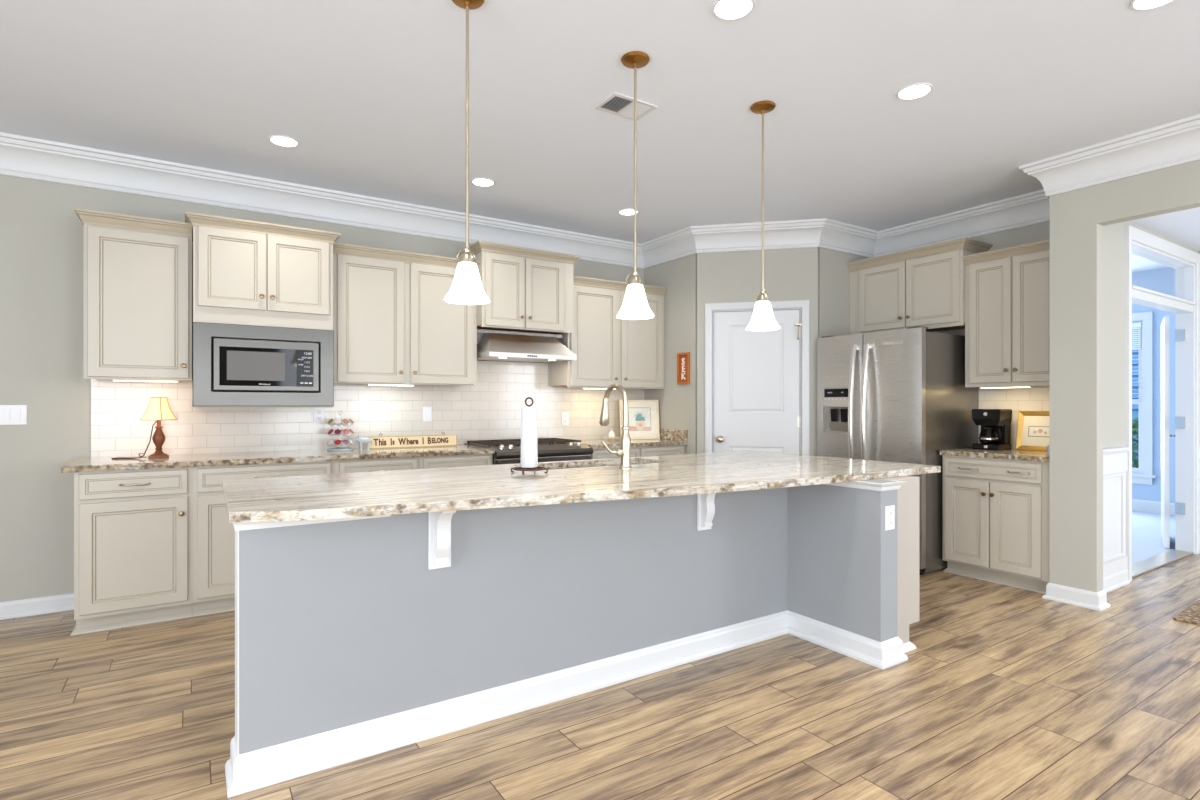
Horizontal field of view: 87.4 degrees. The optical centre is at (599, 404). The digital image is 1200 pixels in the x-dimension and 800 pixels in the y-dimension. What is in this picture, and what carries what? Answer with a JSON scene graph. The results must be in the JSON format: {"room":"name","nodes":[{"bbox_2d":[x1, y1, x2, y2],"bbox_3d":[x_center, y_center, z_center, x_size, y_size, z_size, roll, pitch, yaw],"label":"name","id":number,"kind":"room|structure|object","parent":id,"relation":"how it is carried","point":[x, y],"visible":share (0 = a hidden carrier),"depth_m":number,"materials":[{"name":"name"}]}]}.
{"room":"kitchen","nodes":[
{"label":"kitchen","id":0,"kind":"room"},
{"bbox_2d":[0,174,643,601],"bbox_3d":[-2.529,-0.155,4.463,7.220,2.850,0.100,0,0,-33],"label":"wall","id":1,"kind":"structure","parent":0,"point":[42,234],"depth_m":3.85,"materials":[{"name":"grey paint"}]},
{"bbox_2d":[0,405,26,424],"bbox_3d":[-3.517,0.059,3.754,0.135,0.118,0.010,0,0,-33],"label":"light switch","id":2,"kind":"object","parent":1,"relation":"attached to","point":[9,414],"visible":1,"depth_m":3.76,"materials":[{"name":"white plastic"}]},
{"bbox_2d":[0,593,73,619],"bbox_3d":[-1.971,1.221,-0.403,2.655,0.098,8.670,0,0,-33],"label":"baseboard","id":3,"kind":"structure","parent":1,"relation":"attached to","point":[64,602],"depth_m":3.81,"materials":[{"name":"white paint"}]},
{"bbox_2d":[73,208,191,380],"bbox_3d":[-2.900,-0.647,3.934,0.574,0.985,0.380,0,0,-33],"label":"upper cabinet","id":4,"kind":"object","parent":1,"relation":"attached to","point":[138,269],"visible":0.99,"depth_m":3.81,"materials":[{"name":"beige wood"}]},
{"bbox_2d":[111,379,178,381],"bbox_3d":[-2.832,-0.157,3.920,0.340,0.022,0.060,0,0,-33],"label":"light","id":5,"kind":"object","parent":4,"relation":"attached to","point":[111,379],"visible":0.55,"depth_m":3.90,"materials":[{"name":"white plastic"}]},
{"bbox_2d":[114,380,176,381],"bbox_3d":[-2.832,-0.148,3.920,0.320,0.004,0.050,0,0,-33],"label":"diffuser","id":6,"kind":"object","parent":5,"relation":"attached to","point":[114,380],"depth_m":3.91,"materials":[{"name":"beige plastic"}]},
{"bbox_2d":[184,211,340,407],"bbox_3d":[-2.282,-0.580,4.264,0.896,1.196,0.500,0,0,-33],"label":"upper cabinet","id":7,"kind":"object","parent":1,"relation":"attached to","point":[246,272],"visible":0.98,"depth_m":4.07,"materials":[{"name":"beige wood"}]},
{"bbox_2d":[193,322,333,405],"bbox_3d":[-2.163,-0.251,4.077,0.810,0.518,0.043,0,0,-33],"label":"microwave","id":8,"kind":"object","parent":7,"relation":"in","point":[234,364],"visible":1,"depth_m":4.04,"materials":[{"name":"silver metal"}]},
{"bbox_2d":[91,360,643,456],"bbox_3d":[-1.380,-0.150,5.143,4.355,0.960,0.008,0,0,-33],"label":"tiled wall","id":9,"kind":"structure","parent":1,"relation":"attached to","point":[490,409],"depth_m":4.85,"materials":[{"name":"white tile"}]},
{"bbox_2d":[314,408,324,422],"bbox_3d":[-2.089,0.074,4.671,0.075,0.118,0.009,0,0,-33],"label":"outlet","id":10,"kind":"object","parent":9,"relation":"attached to","point":[319,413],"visible":0.93,"depth_m":4.67,"materials":[{"name":"white plastic"}]},
{"bbox_2d":[422,407,431,420],"bbox_3d":[-1.407,0.074,5.114,0.075,0.118,0.010,0,0,-33],"label":"light switch","id":11,"kind":"object","parent":9,"relation":"attached to","point":[426,411],"visible":1,"depth_m":5.11,"materials":[{"name":"white plastic"}]},
{"bbox_2d":[562,412,568,424],"bbox_3d":[-0.322,0.126,5.820,0.075,0.118,0.009,0,0,-33],"label":"outlet","id":12,"kind":"object","parent":9,"relation":"attached to","point":[565,415],"visible":1,"depth_m":5.82,"materials":[{"name":"white plastic"}]},
{"bbox_2d":[333,242,478,385],"bbox_3d":[-1.515,-0.647,4.833,1.087,0.985,0.380,0,0,-33],"label":"upper cabinet","id":13,"kind":"object","parent":1,"relation":"attached to","point":[393,323],"visible":0.94,"depth_m":4.66,"materials":[{"name":"beige wood"}]},
{"bbox_2d":[367,384,413,385],"bbox_3d":[-1.578,-0.157,4.747,0.340,0.022,0.060,0,0,-33],"label":"light","id":14,"kind":"object","parent":13,"relation":"attached to","point":[367,384],"visible":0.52,"depth_m":4.72,"materials":[{"name":"white plastic"}]},
{"bbox_2d":[374,385,412,385],"bbox_3d":[-1.578,-0.148,4.747,0.320,0.004,0.050,0,0,-33],"label":"diffuser","id":15,"kind":"object","parent":14,"relation":"attached to","point":[374,385],"depth_m":4.73,"materials":[{"name":"white plastic"}]},
{"bbox_2d":[457,241,579,333],"bbox_3d":[-0.681,-0.946,5.316,0.923,0.658,0.480,0,0,-33],"label":"upper cabinet","id":16,"kind":"object","parent":1,"relation":"attached to","point":[529,290],"visible":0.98,"depth_m":5.12,"materials":[{"name":"beige wood"}]},
{"bbox_2d":[477,329,576,362],"bbox_3d":[-0.666,-0.496,5.294,0.790,0.236,0.512,0,0,-33],"label":"range hood","id":17,"kind":"object","parent":16,"relation":"attached to","point":[492,345],"visible":0.94,"depth_m":5.15,"materials":[{"name":"silver metal"}]},
{"bbox_2d":[550,275,666,388],"bbox_3d":[0.095,-0.640,5.879,1.075,0.970,0.380,0,0,-33],"label":"upper cabinet","id":18,"kind":"object","parent":1,"relation":"attached to","point":[609,349],"visible":0.91,"depth_m":5.70,"materials":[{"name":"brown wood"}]},
{"bbox_2d":[0,0,1199,271],"bbox_3d":[2.083,-1.630,2.485,12.800,0.100,9.300,0,0,-33],"label":"ceiling","id":19,"kind":"structure","parent":0,"point":[372,93],"depth_m":3.21,"materials":[{"name":"paint"}]},
{"bbox_2d":[268,135,299,147],"bbox_3d":[-1.890,-1.576,3.757,0.168,0.006,0.168,0,0,-33],"label":"recessed light","id":20,"kind":"object","parent":19,"relation":"in","point":[280,140],"visible":1,"depth_m":3.75,"materials":[{"name":"white paint"}]},
{"bbox_2d":[444,0,489,304],"bbox_3d":[-0.513,-0.991,2.427,0.181,1.178,0.171,0,0,-33],"label":"pendant light","id":21,"kind":"object","parent":19,"relation":"hanging from","point":[466,288],"visible":1,"depth_m":2.42,"materials":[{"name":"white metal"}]},
{"bbox_2d":[471,178,494,186],"bbox_3d":[-0.827,-1.576,4.447,0.168,0.006,0.168,0,0,-33],"label":"recessed light","id":22,"kind":"object","parent":19,"relation":"in","point":[483,182],"visible":1,"depth_m":4.45,"materials":[{"name":"white paint"}]},
{"bbox_2d":[594,92,657,119],"bbox_3d":[0.137,-1.575,3.323,0.277,0.008,0.193,0,0,-33],"label":"ceiling vent","id":23,"kind":"object","parent":19,"relation":"in","point":[618,104],"visible":0.93,"depth_m":3.32,"materials":[{"name":"white metal"}]},
{"bbox_2d":[618,209,638,215],"bbox_3d":[0.233,-1.576,5.135,0.168,0.006,0.168,0,0,-33],"label":"recessed light","id":24,"kind":"object","parent":19,"relation":"in","point":[627,212],"visible":0.89,"depth_m":5.13,"materials":[{"name":"white paint"}]},
{"bbox_2d":[616,51,653,319],"bbox_3d":[0.161,-0.991,2.865,0.181,1.178,0.171,0,0,-33],"label":"pendant light","id":25,"kind":"object","parent":19,"relation":"hanging from","point":[635,305],"visible":1,"depth_m":2.85,"materials":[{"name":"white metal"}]},
{"bbox_2d":[712,0,754,20],"bbox_3d":[0.529,-1.576,2.490,0.168,0.006,0.168,0,0,-33],"label":"recessed light","id":26,"kind":"object","parent":19,"relation":"in","point":[727,10],"visible":1,"depth_m":2.50,"materials":[{"name":"white paint"}]},
{"bbox_2d":[746,101,779,330],"bbox_3d":[0.861,-0.991,3.320,0.181,1.178,0.171,0,0,-33],"label":"pendant light","id":27,"kind":"object","parent":19,"relation":"hanging from","point":[762,319],"visible":1,"depth_m":3.30,"materials":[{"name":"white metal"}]},
{"bbox_2d":[896,83,932,99],"bbox_3d":[1.583,-1.576,3.162,0.168,0.006,0.168,0,0,-33],"label":"recessed light","id":28,"kind":"object","parent":19,"relation":"in","point":[917,90],"visible":1,"depth_m":3.16,"materials":[{"name":"white paint"}]},
{"bbox_2d":[1130,0,1174,10],"bbox_3d":[2.157,-1.576,2.426,0.168,0.006,0.168,0,0,-33],"label":"recessed light","id":29,"kind":"object","parent":19,"relation":"in","point":[1137,5],"visible":1,"depth_m":2.47,"materials":[{"name":"white paint"}]},
{"bbox_2d":[0,511,1199,799],"bbox_3d":[2.083,1.314,2.485,12.800,0.112,9.300,0,0,-33],"label":"floor","id":30,"kind":"structure","parent":0,"point":[1004,692],"depth_m":2.53,"materials":[{"name":"brown wood"}]},
{"bbox_2d":[70,467,191,635],"bbox_3d":[-2.812,0.818,3.812,0.562,0.904,0.682,0,0,-33],"label":"base cabinet","id":31,"kind":"object","parent":30,"relation":"on","point":[133,528],"visible":1,"depth_m":3.56,"materials":[{"name":"beige wood"}]},
{"bbox_2d":[192,461,334,616],"bbox_3d":[-2.243,0.818,4.181,0.791,0.904,0.682,0,0,-33],"label":"base cabinet","id":32,"kind":"object","parent":30,"relation":"on","point":[213,536],"visible":0.2,"depth_m":3.79,"materials":[{"name":"beige wood"}]},
{"bbox_2d":[335,457,418,473],"bbox_3d":[-1.675,0.818,4.550,0.562,0.904,0.682,0,0,-33],"label":"base cabinet","id":33,"kind":"object","parent":30,"relation":"on","point":[387,464],"visible":0.17,"depth_m":4.29,"materials":[{"name":"beige wood"}]},
{"bbox_2d":[419,454,492,468],"bbox_3d":[-1.206,0.818,4.855,0.556,0.904,0.682,0,0,-33],"label":"base cabinet","id":34,"kind":"object","parent":30,"relation":"on","point":[475,459],"visible":0.18,"depth_m":4.59,"materials":[{"name":"beige wood"}]},
{"bbox_2d":[61,444,494,472],"bbox_3d":[-2.025,0.348,4.333,2.504,0.036,0.663,0,0,-33],"label":"countertop","id":35,"kind":"structure","parent":34,"relation":"on","point":[89,464],"depth_m":4.02,"materials":[{"name":"stone"}]},
{"bbox_2d":[111,397,176,458],"bbox_3d":[-2.822,0.141,3.891,0.331,0.378,0.186,0,0,-33],"label":"table lamp","id":36,"kind":"object","parent":35,"relation":"on","point":[158,409],"visible":1,"depth_m":3.90,"materials":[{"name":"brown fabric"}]},
{"bbox_2d":[327,411,352,450],"bbox_3d":[-1.893,0.186,4.577,0.180,0.288,0.180,0,0,-33],"label":"pod carousel","id":37,"kind":"object","parent":35,"relation":"on","point":[340,448],"visible":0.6,"depth_m":4.53,"materials":[{"name":"grey metal"}]},
{"bbox_2d":[328,440,334,446],"bbox_3d":[-1.925,0.276,4.514,0.045,0.053,0.053,0,0,44],"label":"pod","id":38,"kind":"object","parent":37,"relation":"on","point":[330,442],"visible":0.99,"depth_m":4.50,"materials":[{"name":"white plastic"}]},
{"bbox_2d":[328,419,334,425],"bbox_3d":[-1.925,0.126,4.514,0.045,0.053,0.053,0,0,44],"label":"pod","id":39,"kind":"object","parent":37,"relation":"on","point":[330,421],"visible":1,"depth_m":4.50,"materials":[{"name":"plastic"}]},
{"bbox_2d":[328,429,334,436],"bbox_3d":[-1.925,0.201,4.514,0.045,0.053,0.053,0,0,44],"label":"pod","id":40,"kind":"object","parent":37,"relation":"on","point":[331,431],"visible":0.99,"depth_m":4.50,"materials":[{"name":"red plastic"}]},
{"bbox_2d":[335,440,340,446],"bbox_3d":[-1.877,0.276,4.508,0.045,0.053,0.053,0,0,4],"label":"pod","id":41,"kind":"object","parent":37,"relation":"on","point":[337,442],"visible":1,"depth_m":4.50,"materials":[{"name":"red plastic"}]},
{"bbox_2d":[335,429,340,436],"bbox_3d":[-1.877,0.201,4.508,0.045,0.053,0.053,0,0,4],"label":"pod","id":42,"kind":"object","parent":37,"relation":"on","point":[338,431],"visible":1,"depth_m":4.50,"materials":[{"name":"purple plastic"}]},
{"bbox_2d":[335,419,340,425],"bbox_3d":[-1.877,0.126,4.508,0.045,0.053,0.053,0,0,4],"label":"pod","id":43,"kind":"object","parent":37,"relation":"on","point":[337,421],"visible":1,"depth_m":4.50,"materials":[{"name":"white plastic"}]},
{"bbox_2d":[342,419,348,425],"bbox_3d":[-1.836,0.126,4.535,0.045,0.053,0.053,0,0,-36],"label":"pod","id":44,"kind":"object","parent":37,"relation":"on","point":[345,422],"visible":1,"depth_m":4.53,"materials":[{"name":"orange plastic"}]},
{"bbox_2d":[342,440,348,446],"bbox_3d":[-1.836,0.276,4.535,0.045,0.053,0.053,0,0,-36],"label":"pod","id":45,"kind":"object","parent":37,"relation":"on","point":[345,443],"visible":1,"depth_m":4.53,"materials":[{"name":"pink plastic"}]},
{"bbox_2d":[342,429,348,435],"bbox_3d":[-1.836,0.201,4.535,0.045,0.053,0.053,0,0,-36],"label":"pod","id":46,"kind":"object","parent":37,"relation":"on","point":[345,431],"visible":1,"depth_m":4.53,"materials":[{"name":"pink plastic"}]},
{"bbox_2d":[353,436,371,449],"bbox_3d":[-1.749,0.278,4.623,0.140,0.105,0.058,0,0,-33],"label":"animal figurine","id":47,"kind":"object","parent":35,"relation":"on","point":[360,440],"visible":1,"depth_m":4.61,"materials":[{"name":"grey ceramic"}]},
{"bbox_2d":[367,432,456,448],"bbox_3d":[-1.445,0.273,4.873,0.695,0.116,0.029,0,0,-33],"label":"wooden sign","id":48,"kind":"object","parent":35,"relation":"on","point":[408,441],"visible":0.98,"depth_m":4.86,"materials":[{"name":"wood"}]},
{"bbox_2d":[465,438,592,468],"bbox_3d":[-0.589,0.784,5.212,0.856,0.972,0.733,0,0,-33],"label":"range","id":49,"kind":"object","parent":30,"relation":"on","point":[507,451],"visible":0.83,"depth_m":5.03,"materials":[{"name":"metal"}]},
{"bbox_2d":[465,442,592,458],"bbox_3d":[-0.599,0.367,5.229,0.852,0.085,0.689,0,0,-33],"label":"cooktop","id":50,"kind":"object","parent":49,"relation":"in","point":[503,450],"depth_m":5.02,"materials":[{"name":"black metal"}]},
{"bbox_2d":[496,455,590,468],"bbox_3d":[-0.414,0.744,4.944,0.832,0.652,0.094,0,0,-33],"label":"oven","id":51,"kind":"object","parent":49,"relation":"in","point":[541,458],"depth_m":4.97,"materials":[{"name":"metal"}]},
{"bbox_2d":[225,476,918,797],"bbox_3d":[0.043,0.826,2.996,3.143,0.889,1.402,0,0,-33],"label":"kitchen island","id":52,"kind":"object","parent":30,"relation":"on","point":[356,638],"visible":0.79,"depth_m":2.63,"materials":[{"name":"grey paint"}]},
{"bbox_2d":[222,451,940,522],"bbox_3d":[0.088,0.362,3.217,3.452,0.035,1.440,0,0,-33],"label":"island countertop","id":53,"kind":"structure","parent":52,"relation":"on","point":[376,493],"depth_m":2.83,"materials":[{"name":"stone"}]},
{"bbox_2d":[511,397,547,474],"bbox_3d":[-0.360,0.152,3.188,0.165,0.385,0.165,0,0,-33],"label":"paper towel holder","id":54,"kind":"object","parent":53,"relation":"on","point":[538,468],"visible":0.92,"depth_m":3.17,"materials":[{"name":"metal"}]},
{"bbox_2d":[521,407,537,467],"bbox_3d":[-0.360,0.162,3.188,0.087,0.306,0.087,0,0,-33],"label":"paper towel roll","id":55,"kind":"object","parent":54,"relation":"on","point":[529,437],"visible":1,"depth_m":3.15,"materials":[{"name":"white paper"}]},
{"bbox_2d":[548,463,639,469],"bbox_3d":[-0.033,0.478,3.705,0.914,0.192,0.360,0,0,-33],"label":"sink","id":56,"kind":"object","parent":53,"relation":"in","point":[637,463],"visible":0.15,"depth_m":3.85,"materials":[{"name":"metal"}]},
{"bbox_2d":[599,383,631,468],"bbox_3d":[0.037,0.112,3.486,0.182,0.467,0.278,0,0,-33],"label":"kitchen faucet","id":57,"kind":"object","parent":53,"relation":"on","point":[624,451],"visible":1,"depth_m":3.42,"materials":[{"name":"silver metal"}]},
{"bbox_2d":[885,505,894,530],"bbox_3d":[1.430,0.556,3.095,0.075,0.118,0.009,0,0,-33],"label":"outlet","id":58,"kind":"object","parent":52,"relation":"attached to","point":[889,510],"visible":1,"depth_m":3.09,"materials":[{"name":"white plastic"}]},
{"bbox_2d":[888,509,892,516],"bbox_3d":[1.431,0.532,3.093,0.034,0.034,0.003,0,0,-33],"label":"socket","id":59,"kind":"object","parent":58,"relation":"attached to","point":[890,511],"depth_m":3.09,"materials":[{"name":"white plastic"}]},
{"bbox_2d":[888,519,892,525],"bbox_3d":[1.431,0.580,3.093,0.034,0.034,0.003,0,0,-33],"label":"socket","id":60,"kind":"object","parent":58,"relation":"attached to","point":[890,521],"depth_m":3.09,"materials":[{"name":"white plastic"}]},
{"bbox_2d":[590,445,684,465],"bbox_3d":[0.190,0.818,5.761,1.044,0.904,0.682,0,0,-33],"label":"base cabinet","id":61,"kind":"object","parent":30,"relation":"on","point":[674,449],"visible":0.14,"depth_m":5.54,"materials":[{"name":"beige wood"}]},
{"bbox_2d":[573,429,686,448],"bbox_3d":[0.185,0.298,5.768,1.047,0.136,0.663,0,0,-33],"label":"countertop","id":62,"kind":"structure","parent":61,"relation":"on","point":[668,437],"depth_m":5.70,"materials":[{"name":"stone"}]},
{"bbox_2d":[604,437,619,440],"bbox_3d":[0.110,0.313,5.771,0.156,0.034,0.156,0,0,-33],"label":"dish","id":63,"kind":"object","parent":62,"relation":"on","point":[610,438],"visible":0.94,"depth_m":5.74,"materials":[{"name":"beige ceramic"}]},
{"bbox_2d":[609,429,614,436],"bbox_3d":[0.110,0.260,5.771,0.062,0.073,0.061,0,0,-33],"label":"lidded jar","id":64,"kind":"object","parent":63,"relation":"on","point":[611,433],"visible":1,"depth_m":5.75,"materials":[{"name":"white ceramic"}]},
{"bbox_2d":[619,400,659,439],"bbox_3d":[0.381,0.140,6.045,0.385,0.384,0.073,0,0,-11],"label":"framed print","id":65,"kind":"object","parent":62,"relation":"on","point":[643,415],"visible":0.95,"depth_m":6.05,"materials":[{"name":"grey"}]},
{"bbox_2d":[817,326,977,574],"bbox_3d":[2.430,0.342,5.219,0.936,1.857,0.923,0,0,-33],"label":"refrigerator","id":66,"kind":"object","parent":30,"relation":"on","point":[900,396],"visible":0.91,"depth_m":4.85,"materials":[{"name":"metal"}]},
{"bbox_2d":[943,455,1049,593],"bbox_3d":[3.012,0.824,4.608,0.647,0.893,0.745,0,0,-33],"label":"base cabinet","id":67,"kind":"object","parent":30,"relation":"on","point":[996,512],"visible":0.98,"depth_m":4.41,"materials":[{"name":"beige wood"}]},
{"bbox_2d":[940,448,1049,461],"bbox_3d":[3.026,0.359,4.609,0.620,0.035,0.730,0,0,-33],"label":"countertop","id":68,"kind":"structure","parent":67,"relation":"on","point":[1013,454],"depth_m":4.50,"materials":[{"name":"stone"}]},
{"bbox_2d":[972,409,1011,450],"bbox_3d":[3.018,0.187,4.839,0.197,0.310,0.204,0,0,-33],"label":"coffee maker","id":69,"kind":"object","parent":68,"relation":"on","point":[995,424],"visible":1,"depth_m":4.79,"materials":[{"name":"black plastic"}]},
{"bbox_2d":[1016,411,1049,450],"bbox_3d":[3.317,0.195,4.658,0.066,0.299,0.400,0,0,-33],"label":"framed print","id":70,"kind":"object","parent":68,"relation":"on","point":[1033,427],"visible":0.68,"depth_m":4.73,"materials":[{"name":"gold wood"}]},
{"bbox_2d":[1028,426,1049,436],"bbox_3d":[3.309,0.199,4.668,0.013,0.079,0.225,0,0,-33],"label":"print","id":71,"kind":"object","parent":70,"relation":"attached to","point":[1033,431],"depth_m":4.70,"materials":[{"name":"white paper"}]},
{"bbox_2d":[1046,445,1049,454],"bbox_3d":[3.081,0.308,4.308,0.036,0.068,0.036,0,0,-33],"label":"salt shaker","id":72,"kind":"object","parent":68,"relation":"on","point":[1047,446],"visible":0.64,"depth_m":4.30,"materials":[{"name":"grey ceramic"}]},
{"bbox_2d":[1173,600,1199,624],"bbox_3d":[4.051,1.263,3.724,1.100,0.014,0.750,0,0,-35],"label":"woven rug","id":73,"kind":"object","parent":30,"relation":"on","point":[1191,615],"visible":1,"depth_m":3.75,"materials":[{"name":"beige wicker"}]},
{"bbox_2d":[644,253,696,453],"bbox_3d":[0.692,-0.155,6.035,0.090,2.850,0.770,0,0,-33],"label":"wall","id":74,"kind":"structure","parent":0,"point":[677,403],"depth_m":5.88,"materials":[{"name":"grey paint"}]},
{"bbox_2d":[677,352,689,383],"bbox_3d":[0.772,-0.338,5.810,0.020,0.292,0.165,0,0,-33],"label":"wall plaque","id":75,"kind":"object","parent":74,"relation":"attached to","point":[683,359],"visible":1,"depth_m":5.80,"materials":[{"name":"orange wood"}]},
{"bbox_2d":[697,247,817,455],"bbox_3d":[1.394,-0.155,5.605,1.040,2.850,0.090,0,0,12],"label":"wall","id":76,"kind":"structure","parent":0,"point":[789,274],"depth_m":5.55,"materials":[{"name":"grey paint"}]},
{"bbox_2d":[705,300,808,454],"bbox_3d":[1.385,0.178,5.563,0.898,2.184,0.155,0,0,12],"label":"door","id":77,"kind":"structure","parent":76,"relation":"in","point":[757,390],"depth_m":5.58,"materials":[{"name":"white paint"}]},
{"bbox_2d":[818,247,867,337],"bbox_3d":[2.259,-0.155,5.744,0.873,2.850,0.090,0,0,-33],"label":"wall","id":78,"kind":"structure","parent":0,"point":[833,270],"depth_m":5.57,"materials":[{"name":"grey paint"}]},
{"bbox_2d":[936,221,1049,442],"bbox_3d":[3.069,-0.155,5.208,0.100,2.850,1.692,0,0,-33],"label":"wall","id":79,"kind":"structure","parent":0,"point":[1041,231],"depth_m":4.89,"materials":[{"name":"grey paint"}]},
{"bbox_2d":[847,237,992,334],"bbox_3d":[2.679,-0.949,5.338,0.410,0.663,1.045,0,0,-33],"label":"upper cabinet","id":80,"kind":"object","parent":79,"relation":"attached to","point":[924,286],"visible":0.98,"depth_m":5.18,"materials":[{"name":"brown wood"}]},
{"bbox_2d":[962,240,1049,386],"bbox_3d":[3.138,-0.642,4.658,0.380,1.011,0.691,0,0,-33],"label":"upper cabinet","id":81,"kind":"object","parent":79,"relation":"attached to","point":[1007,290],"visible":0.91,"depth_m":4.60,"materials":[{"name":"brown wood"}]},
{"bbox_2d":[979,386,1031,387],"bbox_3d":[3.041,-0.139,4.718,0.060,0.022,0.340,0,0,-33],"label":"light","id":82,"kind":"object","parent":81,"relation":"attached to","point":[1005,386],"visible":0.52,"depth_m":4.65,"materials":[{"name":"white plastic"}]},
{"bbox_2d":[998,387,1029,387],"bbox_3d":[3.041,-0.130,4.718,0.050,0.004,0.320,0,0,-33],"label":"diffuser","id":83,"kind":"object","parent":82,"relation":"attached to","point":[998,387],"depth_m":4.64,"materials":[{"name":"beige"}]},
{"bbox_2d":[979,385,1049,448],"bbox_3d":[3.279,0.091,4.783,0.008,0.502,0.749,0,0,-33],"label":"tiled wall","id":84,"kind":"structure","parent":79,"relation":"attached to","point":[1034,398],"depth_m":4.87,"materials":[{"name":"white tile"}]},
{"bbox_2d":[1050,160,1199,591],"bbox_3d":[4.477,-0.155,1.864,0.100,2.850,5.450,0,0,-33],"label":"wall","id":85,"kind":"structure","parent":0,"point":[1078,217],"depth_m":3.98,"materials":[{"name":"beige paint"}]},
{"bbox_2d":[0,114,1199,268],"bbox_3d":[0.505,-1.475,1.205,8.560,0.210,8.670,0,0,-33],"label":"trim","id":86,"kind":"structure","parent":85,"relation":"attached to","point":[1174,143],"depth_m":4.68,"materials":[{"name":"white paint"}]},
{"bbox_2d":[1042,583,1110,610],"bbox_3d":[3.063,1.218,4.042,0.160,0.104,0.316,0,0,-33],"label":"baseboard","id":87,"kind":"structure","parent":85,"relation":"attached to","point":[1097,601],"depth_m":3.98,"materials":[{"name":"white paint"}]},
{"bbox_2d":[1103,221,1197,447],"bbox_3d":[4.149,-0.155,4.829,2.580,2.850,0.120,0,0,-33],"label":"wall","id":88,"kind":"structure","parent":0,"point":[1113,234],"depth_m":4.40,"materials":[{"name":"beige paint"}]},
{"bbox_2d":[1103,446,1129,592],"bbox_3d":[3.441,0.782,4.276,0.785,0.975,0.036,0,0,-33],"label":"trim","id":89,"kind":"structure","parent":88,"relation":"attached to","point":[1115,459],"depth_m":4.37,"materials":[{"name":"white paint"}]},
{"bbox_2d":[1124,225,1199,580],"bbox_3d":[4.429,-0.010,4.995,1.650,2.560,0.146,0,0,-33],"label":"trim","id":90,"kind":"structure","parent":88,"relation":"attached to","point":[1185,304],"depth_m":5.35,"materials":[{"name":"white paint"}]},
{"bbox_2d":[1132,549,1193,577],"bbox_3d":[4.417,1.262,5.014,1.430,0.016,0.140,0,0,-33],"label":"trim","id":91,"kind":"structure","parent":88,"relation":"attached to","point":[1139,568],"depth_m":5.03,"materials":[{"name":"white wood"}]},
{"bbox_2d":[1161,316,1185,547],"bbox_3d":[5.210,0.237,5.712,0.137,2.030,0.791,0,0,40],"label":"door","id":92,"kind":"structure","parent":88,"relation":"in","point":[1180,334],"depth_m":5.51,"materials":[{"name":"white paint"}]},
{"bbox_2d":[1132,267,1174,502],"bbox_3d":[5.897,-0.155,8.271,0.100,2.850,3.750,0,0,-33],"label":"wall","id":93,"kind":"structure","parent":0,"point":[1162,280],"depth_m":7.29,"materials":[{"name":"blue paint"}]},
{"bbox_2d":[1132,311,1155,484],"bbox_3d":[6.198,-0.080,7.733,0.100,2.020,1.020,0,0,-33],"label":"window","id":94,"kind":"structure","parent":93,"relation":"in","point":[1144,473],"depth_m":7.36,"materials":[{"name":"white paint"}]},
{"bbox_2d":[1132,322,1141,393],"bbox_3d":[6.211,-0.512,7.742,0.040,0.935,0.740,0,0,-33],"label":"window blind","id":95,"kind":"object","parent":94,"relation":"attached to","point":[1136,325],"visible":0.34,"depth_m":7.46,"materials":[{"name":"white plastic"}]},
{"bbox_2d":[1132,499,1174,514],"bbox_3d":[4.233,1.189,7.161,3.900,0.138,3.600,0,0,-33],"label":"baseboard","id":96,"kind":"structure","parent":93,"relation":"attached to","point":[1137,505],"depth_m":7.34,"materials":[{"name":"white paint"}]},
{"bbox_2d":[1129,207,1199,250],"bbox_3d":[5.170,-1.380,3.137,2.450,0.100,3.830,0,0,-33],"label":"ceiling","id":97,"kind":"structure","parent":0,"point":[1183,226],"depth_m":4.65,"materials":[{"name":"paint"}]},
{"label":"outside","id":98,"kind":"structure","parent":0,"visible":0},
{"bbox_3d":[8.137,1.520,10.054,5.400,0.100,16.000,0,0,-33],"label":"ground","id":99,"kind":"structure","parent":98,"visible":0},
{"bbox_2d":[1132,329,1138,463],"bbox_3d":[9.542,-1.130,10.966,0.050,5.200,12.000,0,0,-33],"label":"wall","id":100,"kind":"structure","parent":99,"relation":"on","point":[1135,367],"depth_m":11.09,"materials":[{"name":"paint"}]},
{"bbox_2d":[1132,418,1138,467],"bbox_3d":[7.647,0.802,8.954,1.146,1.337,1.502,0,0,-33],"label":"shrub","id":101,"kind":"object","parent":99,"relation":"on","point":[1135,423],"visible":0.06,"depth_m":8.80,"materials":[{"name":"green plant"}]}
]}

